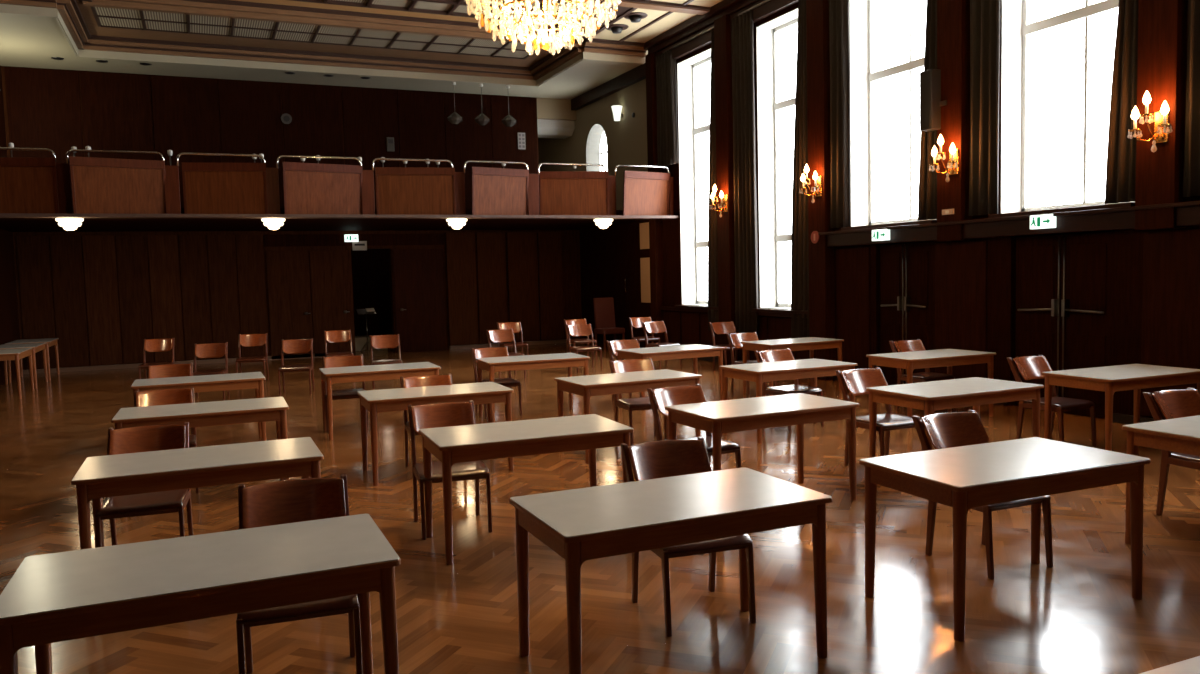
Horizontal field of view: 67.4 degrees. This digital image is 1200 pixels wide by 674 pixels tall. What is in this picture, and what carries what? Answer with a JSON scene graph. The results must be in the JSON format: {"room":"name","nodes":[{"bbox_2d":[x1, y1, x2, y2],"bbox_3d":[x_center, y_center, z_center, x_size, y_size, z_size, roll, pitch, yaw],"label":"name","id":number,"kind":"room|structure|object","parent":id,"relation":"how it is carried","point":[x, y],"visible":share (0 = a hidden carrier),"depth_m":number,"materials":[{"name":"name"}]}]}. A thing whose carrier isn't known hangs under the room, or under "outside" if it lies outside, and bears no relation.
{"room":"examination hall","nodes":[
{"label":"examination hall","id":0,"kind":"room"},
{"bbox_2d":[0,66,19,385],"bbox_3d":[-6.662,-2.189,5.759,0.300,7.500,28.750,-3,4,-24],"label":"wall","id":1,"kind":"structure","parent":0,"point":[9,318],"depth_m":18.09,"materials":[{"name":"brown wood"}]},
{"bbox_2d":[1,66,581,369],"bbox_3d":[-6.428,-2.779,21.392,12.800,6.480,0.350,-3,4,-24],"label":"wall","id":2,"kind":"structure","parent":0,"point":[102,294],"depth_m":20.43,"materials":[{"name":"brown wood"}]},
{"bbox_2d":[266,251,312,358],"bbox_3d":[-7.228,-0.752,21.007,0.940,2.510,0.100,-3,4,-24],"label":"door","id":3,"kind":"structure","parent":2,"relation":"in","point":[288,272],"depth_m":20.99,"materials":[{"name":"brown wood"}]},
{"bbox_2d":[23,338,583,373],"bbox_3d":[-6.292,0.414,21.492,12.800,0.090,0.120,-3,4,-24],"label":"baseboard","id":4,"kind":"structure","parent":2,"relation":"attached to","point":[121,366],"depth_m":20.35,"materials":[{"name":"brown wood"}]},
{"bbox_2d":[309,250,354,356],"bbox_3d":[-6.351,-0.801,21.395,0.940,2.510,0.100,-3,4,-24],"label":"door","id":5,"kind":"structure","parent":2,"relation":"in","point":[330,270],"depth_m":21.38,"materials":[{"name":"brown wood"}]},
{"bbox_2d":[0,147,678,231],"bbox_3d":[-5.291,-2.868,18.769,12.870,1.105,5.549,-3,4,-24],"label":"balcony","id":6,"kind":"object","parent":2,"relation":"attached to","point":[110,194],"visible":1,"depth_m":16.50,"materials":[{"name":"brown wood"}]},
{"bbox_2d":[55,218,83,229],"bbox_3d":[-8.744,-1.879,14.852,0.408,0.243,0.408,-3,4,-24],"label":"lamp","id":7,"kind":"object","parent":6,"relation":"hanging from","point":[66,223],"visible":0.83,"depth_m":14.74,"materials":[{"name":"beige glass"}]},
{"bbox_2d":[392,249,446,351],"bbox_3d":[-4.441,-0.909,22.238,1.240,2.510,0.100,-3,4,-24],"label":"door","id":8,"kind":"structure","parent":2,"relation":"in","point":[419,296],"depth_m":22.24,"materials":[{"name":"brown wood"}]},
{"bbox_2d":[0,0,722,99],"bbox_3d":[-0.769,-5.702,8.201,12.800,1.135,28.200,-3,4,-24],"label":"ceiling","id":9,"kind":"structure","parent":0,"point":[419,45],"depth_m":18.34,"materials":[{"name":"beige paint"}]},
{"bbox_2d":[466,0,620,54],"bbox_3d":[-0.508,-4.109,7.745,1.357,3.301,1.345,0,4,25],"label":"chandelier","id":10,"kind":"object","parent":9,"relation":"hanging from","point":[543,40],"visible":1,"depth_m":7.77,"materials":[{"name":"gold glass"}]},
{"bbox_2d":[351,249,391,335],"bbox_3d":[-6.258,-1.258,23.804,2.700,3.100,3.750,-3,4,-24],"label":"doorway","id":11,"kind":"structure","parent":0,"point":[370,267],"depth_m":25.64,"materials":[{"name":"brown wood"}]},
{"bbox_2d":[537,119,574,138],"bbox_3d":[-1.328,-5.538,23.992,1.100,0.360,0.750,-3,4,-24],"label":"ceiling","id":12,"kind":"structure","parent":0,"point":[559,129],"depth_m":23.74,"materials":[{"name":"grey paint"}]},
{"bbox_2d":[537,98,576,120],"bbox_3d":[-1.179,-6.006,23.593,1.100,0.620,0.250,-3,4,-24],"label":"lintel","id":13,"kind":"object","parent":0,"point":[547,108],"visible":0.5,"depth_m":23.47,"materials":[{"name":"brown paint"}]},
{"bbox_2d":[538,79,647,209],"bbox_3d":[-0.198,-4.653,23.467,0.450,3.350,7.920,-3,4,-24],"label":"wall","id":14,"kind":"structure","parent":0,"point":[626,137],"depth_m":21.69,"materials":[{"name":"brown paint"}]},
{"bbox_2d":[586,123,607,170],"bbox_3d":[0.117,-4.650,22.741,0.460,1.490,1.380,-3,4,-24],"label":"window","id":15,"kind":"structure","parent":14,"relation":"in","point":[594,146],"depth_m":23.27,"materials":[{"name":"grey glass"}]},
{"bbox_2d":[0,343,1199,673],"bbox_3d":[-1.313,1.099,10.551,13.100,0.001,32.300,-3,4,-24],"label":"floor","id":16,"kind":"structure","parent":0,"point":[1079,614],"depth_m":5.48,"materials":[{"name":"brown wood"}]},
{"bbox_2d":[0,348,33,398],"bbox_3d":[-10.041,0.621,15.134,0.737,0.757,1.320,-3,4,-24],"label":"table","id":17,"kind":"object","parent":16,"relation":"on","point":[17,354],"visible":1,"depth_m":14.79,"materials":[{"name":"brown wood"}]},
{"bbox_2d":[0,343,47,388],"bbox_3d":[-10.678,0.536,16.567,0.737,0.757,1.320,-3,4,-24],"label":"table","id":18,"kind":"object","parent":16,"relation":"on","point":[37,347],"visible":0.72,"depth_m":16.66,"materials":[{"name":"brown wood"}]},
{"bbox_2d":[5,338,59,382],"bbox_3d":[-11.319,0.452,18.008,0.737,0.757,1.320,-3,4,-24],"label":"table","id":19,"kind":"object","parent":16,"relation":"on","point":[50,342],"visible":0.66,"depth_m":17.81,"materials":[{"name":"brown wood"}]},
{"bbox_2d":[95,422,193,547],"bbox_3d":[-2.938,1.041,5.838,0.490,0.858,0.673,-3,4,-19],"label":"chair","id":20,"kind":"object","parent":16,"relation":"on","point":[151,437],"visible":0.76,"depth_m":5.91,"materials":[{"name":"brown wood"}]},
{"bbox_2d":[138,338,174,378],"bbox_3d":[-7.715,0.471,15.705,0.490,0.858,0.673,-3,4,-16],"label":"chair","id":21,"kind":"object","parent":16,"relation":"on","point":[150,345],"visible":0.76,"depth_m":15.87,"materials":[{"name":"brown wood"}]},
{"bbox_2d":[134,387,198,493],"bbox_3d":[-3.828,0.916,7.943,0.490,0.858,0.673,-3,4,-24],"label":"chair","id":22,"kind":"object","parent":16,"relation":"on","point":[165,396],"visible":0.39,"depth_m":8.15,"materials":[{"name":"brown wood"}]},
{"bbox_2d":[147,363,192,433],"bbox_3d":[-5.017,0.765,10.519,0.490,0.858,0.673,-3,4,-22],"label":"chair","id":23,"kind":"object","parent":16,"relation":"on","point":[169,370],"visible":0.26,"depth_m":10.73,"materials":[{"name":"brown wood"}]},
{"bbox_2d":[71,437,323,549],"bbox_3d":[-2.394,1.102,5.488,1.320,0.757,0.737,-3,4,-24],"label":"table","id":24,"kind":"object","parent":16,"relation":"on","point":[98,477],"visible":0.92,"depth_m":5.25,"materials":[{"name":"brown wood"}]},
{"bbox_2d":[131,372,266,440],"bbox_3d":[-4.421,0.838,9.996,1.320,0.757,0.737,-3,4,-24],"label":"table","id":25,"kind":"object","parent":16,"relation":"on","point":[249,380],"visible":0.76,"depth_m":9.81,"materials":[{"name":"brown wood"}]},
{"bbox_2d":[0,514,400,673],"bbox_3d":[-1.484,1.220,3.467,1.320,0.757,0.737,-3,4,-23],"label":"table","id":26,"kind":"object","parent":16,"relation":"on","point":[50,598],"visible":1,"depth_m":3.28,"materials":[{"name":"brown wood"}]},
{"bbox_2d":[111,397,289,479],"bbox_3d":[-3.351,0.974,7.664,1.320,0.757,0.737,-3,4,-23],"label":"table","id":27,"kind":"object","parent":16,"relation":"on","point":[215,413],"visible":0.77,"depth_m":7.46,"materials":[{"name":"brown wood"}]},
{"bbox_2d":[193,342,229,399],"bbox_3d":[-6.118,0.541,14.118,0.490,0.858,0.673,-3,4,-15],"label":"chair","id":28,"kind":"object","parent":16,"relation":"on","point":[210,350],"visible":0.77,"depth_m":14.29,"materials":[{"name":"brown wood"}]},
{"bbox_2d":[236,333,268,382],"bbox_3d":[-6.340,0.385,16.423,0.490,0.858,0.673,-2,4,-14],"label":"chair","id":29,"kind":"object","parent":16,"relation":"on","point":[246,340],"visible":0.94,"depth_m":16.57,"materials":[{"name":"brown wood"}]},
{"bbox_2d":[278,338,314,395],"bbox_3d":[-4.904,0.480,14.548,0.490,0.858,0.673,-2,4,-12],"label":"chair","id":30,"kind":"object","parent":16,"relation":"on","point":[297,345],"visible":1,"depth_m":14.68,"materials":[{"name":"brown wood"}]},
{"bbox_2d":[236,474,362,673],"bbox_3d":[-1.359,1.125,4.057,0.490,0.858,0.673,-3,4,-19],"label":"chair","id":31,"kind":"object","parent":16,"relation":"on","point":[305,499],"visible":0.62,"depth_m":4.20,"materials":[{"name":"brown wood"}]},
{"bbox_2d":[324,330,353,356],"bbox_3d":[-4.906,0.312,16.943,0.490,0.858,0.673,-3,4,-19],"label":"chair","id":32,"kind":"object","parent":16,"relation":"on","point":[337,335],"visible":0.81,"depth_m":17.11,"materials":[{"name":"brown wood"}]},
{"bbox_2d":[322,354,368,431],"bbox_3d":[-3.137,0.678,11.088,0.490,0.858,0.673,-3,4,-18],"label":"chair","id":33,"kind":"object","parent":16,"relation":"on","point":[356,360],"visible":0.59,"depth_m":11.21,"materials":[{"name":"brown wood"}]},
{"bbox_2d":[355,335,387,350],"bbox_3d":[-5.992,0.153,23.320,0.850,0.340,0.600,-3,4,-24],"label":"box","id":34,"kind":"object","parent":16,"relation":"on","point":[360,341],"visible":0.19,"depth_m":22.97,"materials":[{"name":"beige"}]},
{"bbox_2d":[319,362,440,439],"bbox_3d":[-2.612,0.741,10.719,1.320,0.757,0.737,-3,4,-22],"label":"table","id":35,"kind":"object","parent":16,"relation":"on","point":[329,376],"visible":0.84,"depth_m":10.43,"materials":[{"name":"brown wood"}]},
{"bbox_2d":[370,334,401,389],"bbox_3d":[-3.588,0.406,15.126,0.490,0.858,0.673,-3,4,-16],"label":"chair","id":36,"kind":"object","parent":16,"relation":"on","point":[378,341],"visible":0.87,"depth_m":15.29,"materials":[{"name":"brown wood"}]},
{"bbox_2d":[400,374,452,466],"bbox_3d":[-1.589,0.817,8.540,0.490,0.858,0.673,-3,4,-20],"label":"chair","id":37,"kind":"object","parent":16,"relation":"on","point":[428,380],"visible":0.29,"depth_m":8.74,"materials":[{"name":"brown wood"}]},
{"bbox_2d":[357,382,513,485],"bbox_3d":[-1.531,0.875,8.413,1.320,0.757,0.737,-3,4,-22],"label":"table","id":38,"kind":"object","parent":16,"relation":"on","point":[375,402],"visible":0.94,"depth_m":8.21,"materials":[{"name":"brown wood"}]},
{"bbox_2d":[408,400,491,539],"bbox_3d":[-1.106,0.943,6.571,0.490,0.858,0.673,-3,4,-18],"label":"chair","id":39,"kind":"object","parent":16,"relation":"on","point":[435,415],"visible":0.76,"depth_m":6.65,"materials":[{"name":"brown wood"}]},
{"bbox_2d":[471,346,521,418],"bbox_3d":[-1.367,0.581,11.824,0.490,0.858,0.673,-3,4,-22],"label":"chair","id":40,"kind":"object","parent":16,"relation":"on","point":[509,382],"visible":0.66,"depth_m":11.91,"materials":[{"name":"brown wood"}]},
{"bbox_2d":[486,329,525,378],"bbox_3d":[-1.667,0.304,15.884,0.490,0.858,0.673,-3,4,-26],"label":"chair","id":41,"kind":"object","parent":16,"relation":"on","point":[502,335],"visible":0.67,"depth_m":16.06,"materials":[{"name":"brown wood"}]},
{"bbox_2d":[497,322,528,354],"bbox_3d":[-1.778,0.137,18.314,0.490,0.858,0.673,-3,4,-19],"label":"chair","id":42,"kind":"object","parent":16,"relation":"on","point":[516,326],"visible":0.77,"depth_m":18.49,"materials":[{"name":"brown wood"}]},
{"bbox_2d":[419,414,633,564],"bbox_3d":[-0.505,1.005,6.181,1.320,0.757,0.737,-3,4,-22],"label":"table","id":43,"kind":"object","parent":16,"relation":"on","point":[450,445],"visible":0.88,"depth_m":5.95,"materials":[{"name":"brown wood"}]},
{"bbox_2d":[475,353,589,422],"bbox_3d":[-0.857,0.640,11.516,1.320,0.757,0.737,-3,4,-21],"label":"table","id":44,"kind":"object","parent":16,"relation":"on","point":[560,360],"visible":0.94,"depth_m":11.27,"materials":[{"name":"brown wood"}]},
{"bbox_2d":[564,319,596,360],"bbox_3d":[-0.419,0.064,18.858,0.490,0.858,0.673,-3,4,-22],"label":"chair","id":45,"kind":"object","parent":16,"relation":"on","point":[587,340],"visible":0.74,"depth_m":18.90,"materials":[{"name":"brown wood"}]},
{"bbox_2d":[566,323,602,372],"bbox_3d":[-0.307,0.198,16.911,0.490,0.858,0.673,-3,4,-20],"label":"chair","id":46,"kind":"object","parent":16,"relation":"on","point":[577,329],"visible":0.96,"depth_m":17.04,"materials":[{"name":"brown wood"}]},
{"bbox_2d":[593,297,624,351],"bbox_3d":[0.210,-0.301,21.097,0.560,1.240,0.558,-4,5,-28],"label":"chair","id":47,"kind":"object","parent":16,"relation":"on","point":[604,314],"visible":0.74,"depth_m":21.17,"materials":[{"name":"brown wood"}]},
{"bbox_2d":[606,339,640,401],"bbox_3d":[0.457,0.479,12.620,0.490,0.858,0.673,-4,5,-29],"label":"chair","id":48,"kind":"object","parent":16,"relation":"on","point":[633,343],"visible":0.24,"depth_m":12.81,"materials":[{"name":"brown wood"}]},
{"bbox_2d":[554,369,701,463],"bbox_3d":[0.292,0.778,9.130,1.320,0.757,0.737,-3,4,-25],"label":"table","id":49,"kind":"object","parent":16,"relation":"on","point":[587,386],"visible":0.82,"depth_m":8.90,"materials":[{"name":"brown wood"}]},
{"bbox_2d":[609,358,657,444],"bbox_3d":[0.436,0.687,9.652,0.490,0.858,0.673,-3,4,-19],"label":"chair","id":50,"kind":"object","parent":16,"relation":"on","point":[630,365],"visible":0.61,"depth_m":9.74,"materials":[{"name":"brown wood"}]},
{"bbox_2d":[629,316,659,346],"bbox_3d":[0.943,0.014,19.069,0.490,0.858,0.673,-3,4,-16],"label":"chair","id":51,"kind":"object","parent":16,"relation":"on","point":[636,321],"visible":0.73,"depth_m":19.19,"materials":[{"name":"brown wood"}]},
{"bbox_2d":[641,321,681,368],"bbox_3d":[1.164,0.138,17.222,0.490,0.858,0.673,-4,5,-29],"label":"chair","id":52,"kind":"object","parent":16,"relation":"on","point":[656,326],"visible":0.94,"depth_m":17.34,"materials":[{"name":"brown wood"}]},
{"bbox_2d":[615,344,724,410],"bbox_3d":[0.968,0.535,12.354,1.320,0.757,0.737,-3,4,-27],"label":"table","id":53,"kind":"object","parent":16,"relation":"on","point":[694,351],"visible":0.75,"depth_m":12.16,"materials":[{"name":"brown wood"}]},
{"bbox_2d":[509,467,831,673],"bbox_3d":[0.327,1.122,4.212,1.320,0.757,0.737,-3,4,-24],"label":"table","id":54,"kind":"object","parent":16,"relation":"on","point":[580,525],"visible":1,"depth_m":4.04,"materials":[{"name":"brown wood"}]},
{"bbox_2d":[621,437,755,636],"bbox_3d":[0.452,1.026,4.814,0.490,0.858,0.673,-3,4,-18],"label":"chair","id":55,"kind":"object","parent":16,"relation":"on","point":[662,458],"visible":0.66,"depth_m":4.93,"materials":[{"name":"brown wood"}]},
{"bbox_2d":[647,384,740,467],"bbox_3d":[0.744,0.851,7.211,0.490,0.858,0.673,-3,4,-25],"label":"chair","id":56,"kind":"object","parent":16,"relation":"on","point":[676,395],"visible":0.48,"depth_m":7.33,"materials":[{"name":"brown wood"}]},
{"bbox_2d":[709,321,749,368],"bbox_3d":[2.360,0.159,16.494,0.490,0.858,0.673,-3,4,-20],"label":"chair","id":57,"kind":"object","parent":16,"relation":"on","point":[718,327],"visible":0.56,"depth_m":16.64,"materials":[{"name":"brown wood"}]},
{"bbox_2d":[726,332,776,394],"bbox_3d":[2.250,0.378,13.400,0.490,0.858,0.673,-3,4,-20],"label":"chair","id":58,"kind":"object","parent":16,"relation":"on","point":[736,338],"visible":0.52,"depth_m":13.52,"materials":[{"name":"brown wood"}]},
{"bbox_2d":[665,393,859,500],"bbox_3d":[1.260,0.902,7.004,1.320,0.757,0.737,-3,4,-25],"label":"table","id":59,"kind":"object","parent":16,"relation":"on","point":[718,418],"visible":0.96,"depth_m":6.83,"materials":[{"name":"brown wood"}]},
{"bbox_2d":[719,359,856,443],"bbox_3d":[2.067,0.680,9.882,1.320,0.757,0.737,-3,4,-25],"label":"table","id":60,"kind":"object","parent":16,"relation":"on","point":[759,373],"visible":0.83,"depth_m":9.63,"materials":[{"name":"brown wood"}]},
{"bbox_2d":[754,348,823,431],"bbox_3d":[2.163,0.593,10.371,0.490,0.858,0.673,-3,4,-26],"label":"chair","id":61,"kind":"object","parent":16,"relation":"on","point":[768,355],"visible":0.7,"depth_m":10.41,"materials":[{"name":"brown wood"}]},
{"bbox_2d":[740,337,843,395],"bbox_3d":[2.813,0.431,13.169,1.320,0.757,0.737,-3,4,-25],"label":"table","id":62,"kind":"object","parent":16,"relation":"on","point":[806,343],"visible":0.74,"depth_m":12.97,"materials":[{"name":"brown wood"}]},
{"bbox_2d":[835,367,924,464],"bbox_3d":[2.523,0.740,8.139,0.490,0.858,0.673,-3,4,-24],"label":"chair","id":63,"kind":"object","parent":16,"relation":"on","point":[857,381],"visible":0.71,"depth_m":8.22,"materials":[{"name":"brown wood"}]},
{"bbox_2d":[889,339,956,410],"bbox_3d":[4.027,0.482,11.281,0.490,0.858,0.673,-3,4,-25],"label":"chair","id":64,"kind":"object","parent":16,"relation":"on","point":[903,345],"visible":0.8,"depth_m":11.34,"materials":[{"name":"brown wood"}]},
{"bbox_2d":[866,349,995,416],"bbox_3d":[3.926,0.576,10.691,1.320,0.757,0.737,-3,4,-23],"label":"table","id":65,"kind":"object","parent":16,"relation":"on","point":[912,360],"visible":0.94,"depth_m":10.45,"materials":[{"name":"brown wood"}]},
{"bbox_2d":[866,377,1043,457],"bbox_3d":[3.059,0.802,7.776,1.320,0.757,0.737,-3,4,-25],"label":"table","id":66,"kind":"object","parent":16,"relation":"on","point":[931,396],"visible":0.89,"depth_m":7.59,"materials":[{"name":"brown wood"}]},
{"bbox_2d":[912,410,1052,579],"bbox_3d":[2.318,0.929,5.516,0.490,0.858,0.673,-3,4,-23],"label":"chair","id":67,"kind":"object","parent":16,"relation":"on","point":[952,429],"visible":0.52,"depth_m":5.61,"materials":[{"name":"brown wood"}]},
{"bbox_2d":[859,437,1149,640],"bbox_3d":[2.164,1.030,4.849,1.320,0.757,0.737,-3,4,-23],"label":"table","id":68,"kind":"object","parent":16,"relation":"on","point":[962,478],"visible":1,"depth_m":4.68,"materials":[{"name":"brown wood"}]},
{"bbox_2d":[1007,355,1096,446],"bbox_3d":[4.451,0.637,8.914,0.490,0.858,0.673,-3,4,-26],"label":"chair","id":69,"kind":"object","parent":16,"relation":"on","point":[1030,367],"visible":0.8,"depth_m":8.95,"materials":[{"name":"brown wood"}]},
{"bbox_2d":[1042,364,1199,450],"bbox_3d":[4.969,0.700,8.543,1.320,0.757,0.737,-3,4,-22],"label":"table","id":70,"kind":"object","parent":16,"relation":"on","point":[1136,377],"visible":0.97,"depth_m":8.32,"materials":[{"name":"brown wood"}]},
{"bbox_2d":[1122,415,1199,543],"bbox_3d":[4.064,0.925,5.665,1.320,0.757,0.737,-3,4,-23],"label":"table","id":71,"kind":"object","parent":16,"relation":"on","point":[1180,435],"visible":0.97,"depth_m":5.59,"materials":[{"name":"brown wood"}]},
{"bbox_2d":[1140,656,1199,673],"bbox_3d":[1.365,1.257,1.903,1.320,0.757,0.737,-3,4,-23],"label":"table","id":72,"kind":"object","parent":16,"relation":"on","point":[1189,666],"visible":1,"depth_m":2.30,"materials":[{"name":"brown wood"}]},
{"bbox_2d":[1143,388,1199,514],"bbox_3d":[4.229,0.828,6.272,0.490,0.858,0.673,-3,4,-22],"label":"chair","id":73,"kind":"object","parent":16,"relation":"on","point":[1173,404],"visible":0.82,"depth_m":6.39,"materials":[{"name":"brown wood"}]},
{"bbox_2d":[580,220,650,347],"bbox_3d":[0.484,-1.307,22.049,0.392,3.100,4.420,-3,4,-24],"label":"doorway","id":74,"kind":"structure","parent":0,"point":[615,259],"depth_m":21.84,"materials":[{"name":"brown wood"}]},
{"bbox_2d":[662,0,1199,419],"bbox_3d":[6.181,-2.697,9.047,0.330,7.400,23.780,-3,4,-24],"label":"wall","id":75,"kind":"structure","parent":0,"point":[1157,272],"depth_m":11.66,"materials":[{"name":"brown wood"}]},
{"bbox_2d":[645,53,663,342],"bbox_3d":[1.212,-2.865,19.695,0.199,6.500,0.280,-3,4,-24],"label":"pilaster","id":76,"kind":"object","parent":75,"relation":"attached to","point":[655,225],"visible":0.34,"depth_m":19.62,"materials":[{"name":"brown wood"}]},
{"bbox_2d":[655,50,678,165],"bbox_3d":[1.395,-4.810,19.048,0.117,2.340,0.820,-3,4,-24],"label":"curtain","id":77,"kind":"object","parent":75,"relation":"hanging from","point":[667,136],"visible":0.98,"depth_m":18.96,"materials":[{"name":"fabric"}]},
{"bbox_2d":[571,0,797,110],"bbox_3d":[4.979,-5.569,10.766,0.258,0.750,28.200,-3,4,-24],"label":"crown molding","id":78,"kind":"structure","parent":75,"relation":"attached to","point":[694,33],"depth_m":17.98,"materials":[{"name":"brown wood"}]},
{"bbox_2d":[675,48,717,309],"bbox_3d":[2.230,-3.147,18.196,0.760,5.220,1.930,-3,4,-24],"label":"window","id":79,"kind":"structure","parent":75,"relation":"in","point":[691,127],"depth_m":18.97,"materials":[{"name":"grey glass"}]},
{"bbox_2d":[708,28,718,330],"bbox_3d":[2.204,-2.994,17.448,0.117,5.780,0.530,-3,4,-24],"label":"curtain","id":80,"kind":"object","parent":75,"relation":"hanging from","point":[713,301],"visible":0.59,"depth_m":17.48,"materials":[{"name":"fabric"}]},
{"bbox_2d":[714,15,739,364],"bbox_3d":[2.401,-2.708,17.021,0.199,6.500,0.420,-3,4,-24],"label":"pilaster","id":81,"kind":"object","parent":75,"relation":"attached to","point":[722,25],"visible":0.64,"depth_m":16.90,"materials":[{"name":"brown wood"}]},
{"bbox_2d":[709,184,727,216],"bbox_3d":[2.225,-2.544,16.821,0.300,0.619,0.443,-3,4,-24],"label":"wall sconce","id":82,"kind":"object","parent":81,"relation":"attached to","point":[713,195],"visible":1,"depth_m":16.81,"materials":[{"name":"gold metal"}]},
{"bbox_2d":[731,10,758,334],"bbox_3d":[2.645,-2.936,16.459,0.116,5.780,0.760,-3,4,-24],"label":"curtain","id":83,"kind":"object","parent":75,"relation":"hanging from","point":[742,43],"visible":0.96,"depth_m":16.41,"materials":[{"name":"fabric"}]},
{"bbox_2d":[752,8,807,313],"bbox_3d":[3.379,-2.995,15.614,0.760,5.220,1.770,-3,4,-24],"label":"window","id":84,"kind":"structure","parent":75,"relation":"in","point":[772,104],"depth_m":16.31,"materials":[{"name":"grey glass"}]},
{"bbox_2d":[791,0,808,337],"bbox_3d":[3.327,-2.846,14.926,0.116,5.780,0.600,-3,4,-24],"label":"curtain","id":85,"kind":"object","parent":75,"relation":"hanging from","point":[800,237],"visible":0.79,"depth_m":14.92,"materials":[{"name":"fabric"}]},
{"bbox_2d":[806,0,835,380],"bbox_3d":[3.546,-2.557,14.448,0.199,6.500,0.420,-3,4,-24],"label":"pilaster","id":86,"kind":"object","parent":75,"relation":"attached to","point":[821,257],"visible":0.72,"depth_m":14.36,"materials":[{"name":"brown wood"}]},
{"bbox_2d":[799,164,821,202],"bbox_3d":[3.353,-2.434,14.282,0.300,0.619,0.443,-3,4,-24],"label":"wall sconce","id":87,"kind":"object","parent":86,"relation":"attached to","point":[817,186],"visible":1,"depth_m":14.28,"materials":[{"name":"gold metal"}]},
{"bbox_2d":[829,0,850,227],"bbox_3d":[3.701,-3.696,13.968,0.117,3.970,0.440,-3,4,-24],"label":"curtain","id":88,"kind":"object","parent":75,"relation":"hanging from","point":[838,9],"visible":0.99,"depth_m":13.93,"materials":[{"name":"fabric"}]},
{"bbox_2d":[841,0,936,230],"bbox_3d":[4.432,-3.512,13.164,0.760,3.900,2.000,-3,4,-24],"label":"window","id":89,"kind":"structure","parent":75,"relation":"in","point":[866,74],"depth_m":13.95,"materials":[{"name":"grey"}]},
{"bbox_2d":[880,242,931,385],"bbox_3d":[4.432,-0.293,13.079,0.130,2.110,1.100,-3,4,-24],"label":"door","id":90,"kind":"structure","parent":75,"relation":"in","point":[905,269],"depth_m":13.07,"materials":[{"name":"brown wood"}]},
{"bbox_2d":[691,356,1153,424],"bbox_3d":[6.098,0.948,9.290,0.060,0.100,23.900,-3,4,-24],"label":"baseboard","id":91,"kind":"structure","parent":75,"relation":"attached to","point":[1126,419],"depth_m":9.98,"materials":[{"name":"black wood"}]},
{"bbox_2d":[918,0,936,220],"bbox_3d":[4.471,-3.594,12.240,0.115,3.970,0.450,-3,4,-24],"label":"curtain","id":92,"kind":"object","parent":75,"relation":"hanging from","point":[927,191],"visible":0.49,"depth_m":12.27,"materials":[{"name":"fabric"}]},
{"bbox_2d":[661,201,1199,317],"bbox_3d":[6.068,-0.660,8.963,0.226,1.396,23.500,-3,4,-24],"label":"trim","id":93,"kind":"structure","parent":75,"relation":"attached to","point":[1187,213],"depth_m":11.05,"materials":[{"name":"brown wood"}]},
{"bbox_2d":[937,0,971,240],"bbox_3d":[4.655,-3.464,11.820,0.199,4.380,0.420,-3,4,-24],"label":"pilaster","id":94,"kind":"object","parent":75,"relation":"attached to","point":[953,16],"visible":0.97,"depth_m":11.74,"materials":[{"name":"brown wood"}]},
{"bbox_2d":[920,69,946,131],"bbox_3d":[4.425,-3.146,11.950,0.190,0.780,0.330,-3,4,-24],"label":"loudspeaker","id":95,"kind":"object","parent":94,"relation":"attached to","point":[931,103],"visible":1,"depth_m":11.91,"materials":[{"name":"black plastic"}]},
{"bbox_2d":[920,71,929,128],"bbox_3d":[4.320,-3.145,11.963,0.009,0.720,0.180,-3,4,-24],"label":"grille","id":96,"kind":"object","parent":95,"relation":"attached to","point":[925,75],"depth_m":11.96,"materials":[{"name":"black metal"}]},
{"bbox_2d":[929,134,958,181],"bbox_3d":[4.496,-2.323,11.707,0.300,0.619,0.443,-3,4,-24],"label":"wall sconce","id":97,"kind":"object","parent":94,"relation":"attached to","point":[952,163],"visible":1,"depth_m":11.70,"materials":[{"name":"gold metal"}]},
{"bbox_2d":[968,0,999,215],"bbox_3d":[4.858,-3.543,11.368,0.114,3.970,0.500,-3,4,-24],"label":"curtain","id":98,"kind":"object","parent":75,"relation":"hanging from","point":[984,14],"visible":1,"depth_m":11.41,"materials":[{"name":"fabric"}]},
{"bbox_2d":[1030,213,1055,228],"bbox_3d":[5.218,-1.367,10.593,0.098,0.180,0.310,-3,4,-24],"label":"exit sign","id":99,"kind":"object","parent":75,"relation":"attached to","point":[1047,220],"visible":1,"depth_m":10.55,"materials":[{"name":"white plastic"}]},
{"bbox_2d":[988,0,1134,217],"bbox_3d":[5.598,-3.358,10.541,0.760,3.900,2.010,-3,4,-24],"label":"window","id":100,"kind":"structure","parent":75,"relation":"in","point":[1020,26],"depth_m":11.36,"materials":[{"name":"grey"}]},
{"bbox_2d":[1015,232,1114,417],"bbox_3d":[5.487,-0.153,10.707,0.130,2.110,1.360,-3,4,-24],"label":"door","id":101,"kind":"structure","parent":75,"relation":"in","point":[1065,283],"depth_m":10.62,"materials":[{"name":"brown wood"}]},
{"bbox_2d":[1105,0,1137,203],"bbox_3d":[5.620,-3.442,9.658,0.115,3.970,0.430,-3,4,-24],"label":"curtain","id":102,"kind":"object","parent":75,"relation":"hanging from","point":[1120,185],"visible":0.81,"depth_m":9.70,"materials":[{"name":"fabric"}]},
{"bbox_2d":[1135,0,1187,229],"bbox_3d":[5.796,-3.313,9.256,0.199,4.380,0.420,-3,4,-24],"label":"pilaster","id":103,"kind":"object","parent":75,"relation":"attached to","point":[1162,24],"visible":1,"depth_m":9.23,"materials":[{"name":"brown wood"}]},
{"bbox_2d":[1127,91,1171,151],"bbox_3d":[5.624,-2.194,9.169,0.300,0.619,0.443,-3,4,-24],"label":"wall sconce","id":104,"kind":"object","parent":103,"relation":"attached to","point":[1161,118],"visible":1,"depth_m":9.18,"materials":[{"name":"gold metal"}]},
{"bbox_2d":[1183,0,1199,196],"bbox_3d":[6.006,-3.391,8.786,0.117,3.970,0.560,-3,4,-24],"label":"curtain","id":105,"kind":"object","parent":75,"relation":"hanging from","point":[1191,174],"visible":1,"depth_m":9.03,"materials":[{"name":"fabric"}]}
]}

